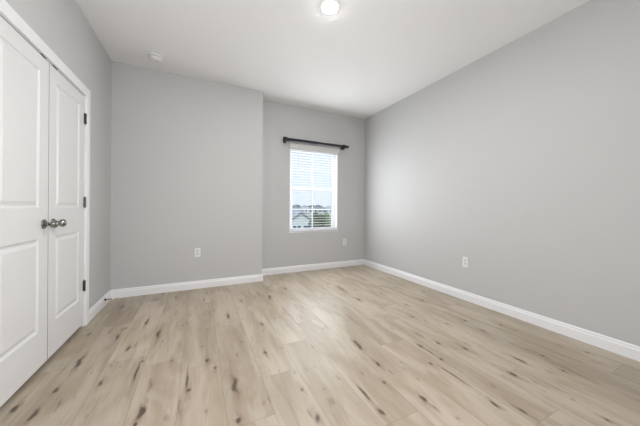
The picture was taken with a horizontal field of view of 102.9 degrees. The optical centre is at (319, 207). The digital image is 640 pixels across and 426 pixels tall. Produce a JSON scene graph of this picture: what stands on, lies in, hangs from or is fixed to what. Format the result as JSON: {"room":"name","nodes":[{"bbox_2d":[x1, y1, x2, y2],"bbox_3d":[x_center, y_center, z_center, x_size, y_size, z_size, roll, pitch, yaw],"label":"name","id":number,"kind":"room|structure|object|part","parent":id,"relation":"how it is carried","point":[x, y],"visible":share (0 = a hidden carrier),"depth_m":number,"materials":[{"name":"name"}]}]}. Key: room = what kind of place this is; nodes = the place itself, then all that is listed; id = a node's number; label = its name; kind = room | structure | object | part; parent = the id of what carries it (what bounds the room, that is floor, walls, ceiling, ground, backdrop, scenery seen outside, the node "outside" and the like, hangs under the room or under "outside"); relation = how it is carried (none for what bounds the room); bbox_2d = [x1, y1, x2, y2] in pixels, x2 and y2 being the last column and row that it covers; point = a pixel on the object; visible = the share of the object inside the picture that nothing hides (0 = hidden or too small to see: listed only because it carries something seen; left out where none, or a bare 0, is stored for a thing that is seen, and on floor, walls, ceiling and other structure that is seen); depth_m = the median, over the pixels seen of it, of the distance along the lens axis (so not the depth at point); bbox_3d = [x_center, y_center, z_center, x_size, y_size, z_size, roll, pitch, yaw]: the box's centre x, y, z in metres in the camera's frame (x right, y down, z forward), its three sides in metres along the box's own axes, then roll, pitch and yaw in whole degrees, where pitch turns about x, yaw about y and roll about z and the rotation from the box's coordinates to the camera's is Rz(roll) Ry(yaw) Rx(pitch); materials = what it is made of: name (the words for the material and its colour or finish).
{"room":"empty bedroom","nodes":[
{"label":"empty bedroom","id":0,"kind":"room"},
{"bbox_2d":[5,0,111,308],"bbox_3d":[-1.451,-0.313,0.793,0.110,2.740,5.280,0,0,-25],"label":"wall","id":1,"kind":"structure","parent":0,"point":[62,25],"depth_m":2.44,"materials":[{"name":"paint"}]},
{"bbox_2d":[0,16,58,406],"bbox_3d":[-1.689,0.027,1.455,0.106,2.006,0.599,0,0,-25],"label":"door","id":2,"kind":"structure","parent":1,"relation":"in","point":[24,72],"depth_m":1.47,"materials":[{"name":"paint"}]},
{"bbox_3d":[-1.776,0.109,1.689,0.061,0.054,0.054,0,0,-25],"label":"knob","id":3,"kind":"part","parent":2,"relation":"part of","materials":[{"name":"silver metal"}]},
{"bbox_2d":[0,0,90,326],"bbox_3d":[-1.876,-0.005,1.701,0.127,2.118,1.340,0,0,-25],"label":"trim","id":4,"kind":"structure","parent":1,"relation":"attached to","point":[7,12],"depth_m":2.21,"materials":[{"name":"paint"}]},
{"bbox_2d":[47,63,86,359],"bbox_3d":[-1.948,0.025,2.001,0.106,2.006,0.597,0,0,-25],"label":"door","id":5,"kind":"structure","parent":1,"relation":"in","point":[67,117],"depth_m":1.94,"materials":[{"name":"paint"}]},
{"bbox_3d":[-1.825,0.109,1.792,0.061,0.054,0.054,0,0,-25],"label":"knob","id":6,"kind":"part","parent":5,"relation":"part of","materials":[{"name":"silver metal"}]},
{"bbox_2d":[89,290,110,321],"bbox_3d":[-1.539,1.006,1.103,0.014,0.102,4.068,0,0,-25],"label":"baseboard","id":7,"kind":"structure","parent":1,"relation":"attached to","point":[101,303],"depth_m":2.58,"materials":[{"name":"paint"}]},
{"bbox_2d":[110,61,262,289],"bbox_3d":[-1.683,-0.314,3.444,1.748,2.740,0.292,0,0,-25],"label":"wall","id":8,"kind":"structure","parent":0,"point":[187,152],"depth_m":3.25,"materials":[{"name":"paint"}]},
{"bbox_2d":[194,248,200,256],"bbox_3d":[-1.597,0.586,3.321,0.071,0.117,0.008,0,0,-25],"label":"wall outlet","id":9,"kind":"object","parent":8,"relation":"attached to","point":[197,251],"visible":1,"depth_m":3.32,"materials":[{"name":"plastic"}]},
{"bbox_2d":[111,259,363,298],"bbox_3d":[-0.793,1.011,3.864,3.733,0.102,0.306,0,0,-25],"label":"baseboard","id":10,"kind":"structure","parent":8,"relation":"attached to","point":[163,288],"depth_m":3.44,"materials":[{"name":"paint"}]},
{"bbox_2d":[262,100,364,268],"bbox_3d":[-0.812,-0.308,4.109,3.893,2.740,0.160,0,0,-25],"label":"wall","id":11,"kind":"structure","parent":0,"point":[280,248],"depth_m":4.31,"materials":[{"name":"paint"}]},
{"bbox_2d":[289,148,337,232],"bbox_3d":[-0.118,-0.300,4.425,0.912,1.437,0.155,0,0,-25],"label":"window","id":12,"kind":"structure","parent":11,"relation":"in","point":[333,209],"depth_m":4.55,"materials":[{"name":"white plastic"}]},
{"bbox_3d":[-0.135,0.024,4.449,0.814,0.727,0.028,0,0,-25],"label":"sash","id":13,"kind":"part","parent":12,"relation":"part of","materials":[{"name":"white plastic"}]},
{"bbox_3d":[-0.143,-0.638,4.476,0.814,0.677,0.028,0,0,-25],"label":"sash","id":14,"kind":"part","parent":12,"relation":"part of","materials":[{"name":"white plastic"}]},
{"bbox_3d":[-0.108,0.411,4.393,0.912,0.016,0.085,0,0,-25],"label":"sill","id":15,"kind":"part","parent":12,"relation":"part of","materials":[{"name":"paint"}]},
{"bbox_2d":[289,143,339,230],"bbox_3d":[-0.093,-0.323,4.369,0.920,1.436,0.100,0,0,-25],"label":"window blind","id":16,"kind":"object","parent":12,"relation":"attached to","point":[292,146],"visible":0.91,"depth_m":4.36,"materials":[{"name":"white plastic"}]},
{"bbox_3d":[-0.110,0.386,4.391,0.866,0.017,0.050,0,0,-25],"label":"rail","id":17,"kind":"part","parent":16,"relation":"part of","materials":[{"name":"white plastic"}]},
{"bbox_2d":[283,137,348,149],"bbox_3d":[-0.044,-1.070,4.315,1.214,0.102,0.121,0,0,-25],"label":"curtain rod","id":18,"kind":"object","parent":11,"relation":"attached to","point":[285,139],"visible":1,"depth_m":4.23,"materials":[{"name":"black metal"}]},
{"bbox_3d":[-0.299,-1.087,4.167,0.575,0.048,0.048,0,0,-25],"label":"rod","id":19,"kind":"part","parent":18,"relation":"part of","materials":[{"name":"black metal"}]},
{"bbox_3d":[0.204,-1.083,4.407,0.580,0.040,0.040,0,0,-25],"label":"rod","id":20,"kind":"part","parent":18,"relation":"part of","materials":[{"name":"black metal"}]},
{"bbox_2d":[0,265,639,425],"bbox_3d":[-0.033,1.067,1.527,4.466,0.001,5.380,0,0,-25],"label":"floor","id":21,"kind":"structure","parent":0,"point":[358,345],"depth_m":1.71,"materials":[{"name":"wood"}]},
{"bbox_2d":[76,0,589,118],"bbox_3d":[-0.005,-1.733,1.509,4.686,0.120,5.540,0,0,-25],"label":"ceiling","id":22,"kind":"structure","parent":0,"point":[363,58],"depth_m":2.54,"materials":[{"name":"paint"}]},
{"bbox_2d":[148,53,162,62],"bbox_3d":[-1.835,-1.659,2.845,0.140,0.052,0.140,0,0,-25],"label":"smoke detector","id":23,"kind":"object","parent":22,"relation":"attached to","point":[154,57],"visible":1,"depth_m":2.81,"materials":[{"name":"plastic"}]},
{"bbox_2d":[320,0,338,13],"bbox_3d":[0.081,-1.666,2.124,0.158,0.012,0.158,0,0,-25],"label":"recessed light","id":24,"kind":"object","parent":22,"relation":"in","point":[327,6],"visible":1,"depth_m":2.12,"materials":[{"name":"white plastic"}]},
{"bbox_2d":[364,0,639,346],"bbox_3d":[2.042,-0.288,2.454,0.160,2.740,5.280,0,0,-25],"label":"wall","id":25,"kind":"structure","parent":0,"point":[521,162],"depth_m":2.38,"materials":[{"name":"paint"}]},
{"bbox_2d":[463,257,468,267],"bbox_3d":[1.696,0.636,2.971,0.008,0.117,0.071,0,0,-25],"label":"wall outlet","id":26,"kind":"object","parent":25,"relation":"attached to","point":[465,259],"visible":1,"depth_m":2.97,"materials":[{"name":"plastic"}]},
{"bbox_2d":[364,259,639,361],"bbox_3d":[1.757,1.029,2.832,0.014,0.102,4.360,0,0,-25],"label":"baseboard","id":27,"kind":"structure","parent":25,"relation":"attached to","point":[631,351],"depth_m":2.37,"materials":[{"name":"paint"}]},
{"label":"outside","id":28,"kind":"structure","parent":0,"visible":0},
{"bbox_3d":[69.743,7.006,272.370,480.000,0.500,408.000,0,0,-25],"label":"ground","id":29,"kind":"structure","parent":28,"visible":0},
{"bbox_2d":[292,205,302,210],"bbox_3d":[-15.999,2.405,153.671,12.000,7.500,10.000,0,0,-6],"label":"house","id":30,"kind":"structure","parent":29,"relation":"on","point":[293,206],"depth_m":150.67,"materials":[{"name":"beige paint"}]},
{"bbox_2d":[292,210,307,215],"bbox_3d":[-9.870,3.598,109.057,10.000,5.200,10.000,0,0,-5],"label":"house","id":31,"kind":"structure","parent":29,"relation":"on","point":[294,211],"depth_m":105.39,"materials":[{"name":"white paint"}]},
{"bbox_2d":[292,212,310,228],"bbox_3d":[-6.416,3.698,67.289,9.000,5.050,11.850,0,0,-4],"label":"gabled house","id":32,"kind":"structure","parent":29,"relation":"on","point":[295,221],"depth_m":61.82,"materials":[{"name":"white paint"}]},
{"bbox_2d":[300,205,309,215],"bbox_3d":[-11.523,2.287,189.150,11.000,7.800,10.000,0,0,-3],"label":"house","id":33,"kind":"structure","parent":29,"relation":"on","point":[304,206],"depth_m":184.83,"materials":[{"name":"white paint"}]},
{"bbox_2d":[308,212,325,226],"bbox_3d":[-0.561,3.579,45.902,3.143,5.368,2.767,0,0,-1],"label":"tree","id":34,"kind":"object","parent":29,"relation":"on","point":[321,218],"visible":0.79,"depth_m":45.09,"materials":[{"name":"green plant"}]},
{"bbox_2d":[309,205,326,216],"bbox_3d":[-1.230,2.409,154.495,12.000,7.700,10.000,0,0,0],"label":"house","id":35,"kind":"structure","parent":29,"relation":"on","point":[316,206],"depth_m":150.05,"materials":[{"name":"beige paint"}]},
{"bbox_2d":[322,213,330,227],"bbox_3d":[0.503,3.715,50.543,3.600,5.112,2.794,0,0,1],"label":"tree","id":36,"kind":"object","parent":29,"relation":"on","point":[326,215],"visible":0.4,"depth_m":49.81,"materials":[{"name":"green plant"}]}
]}

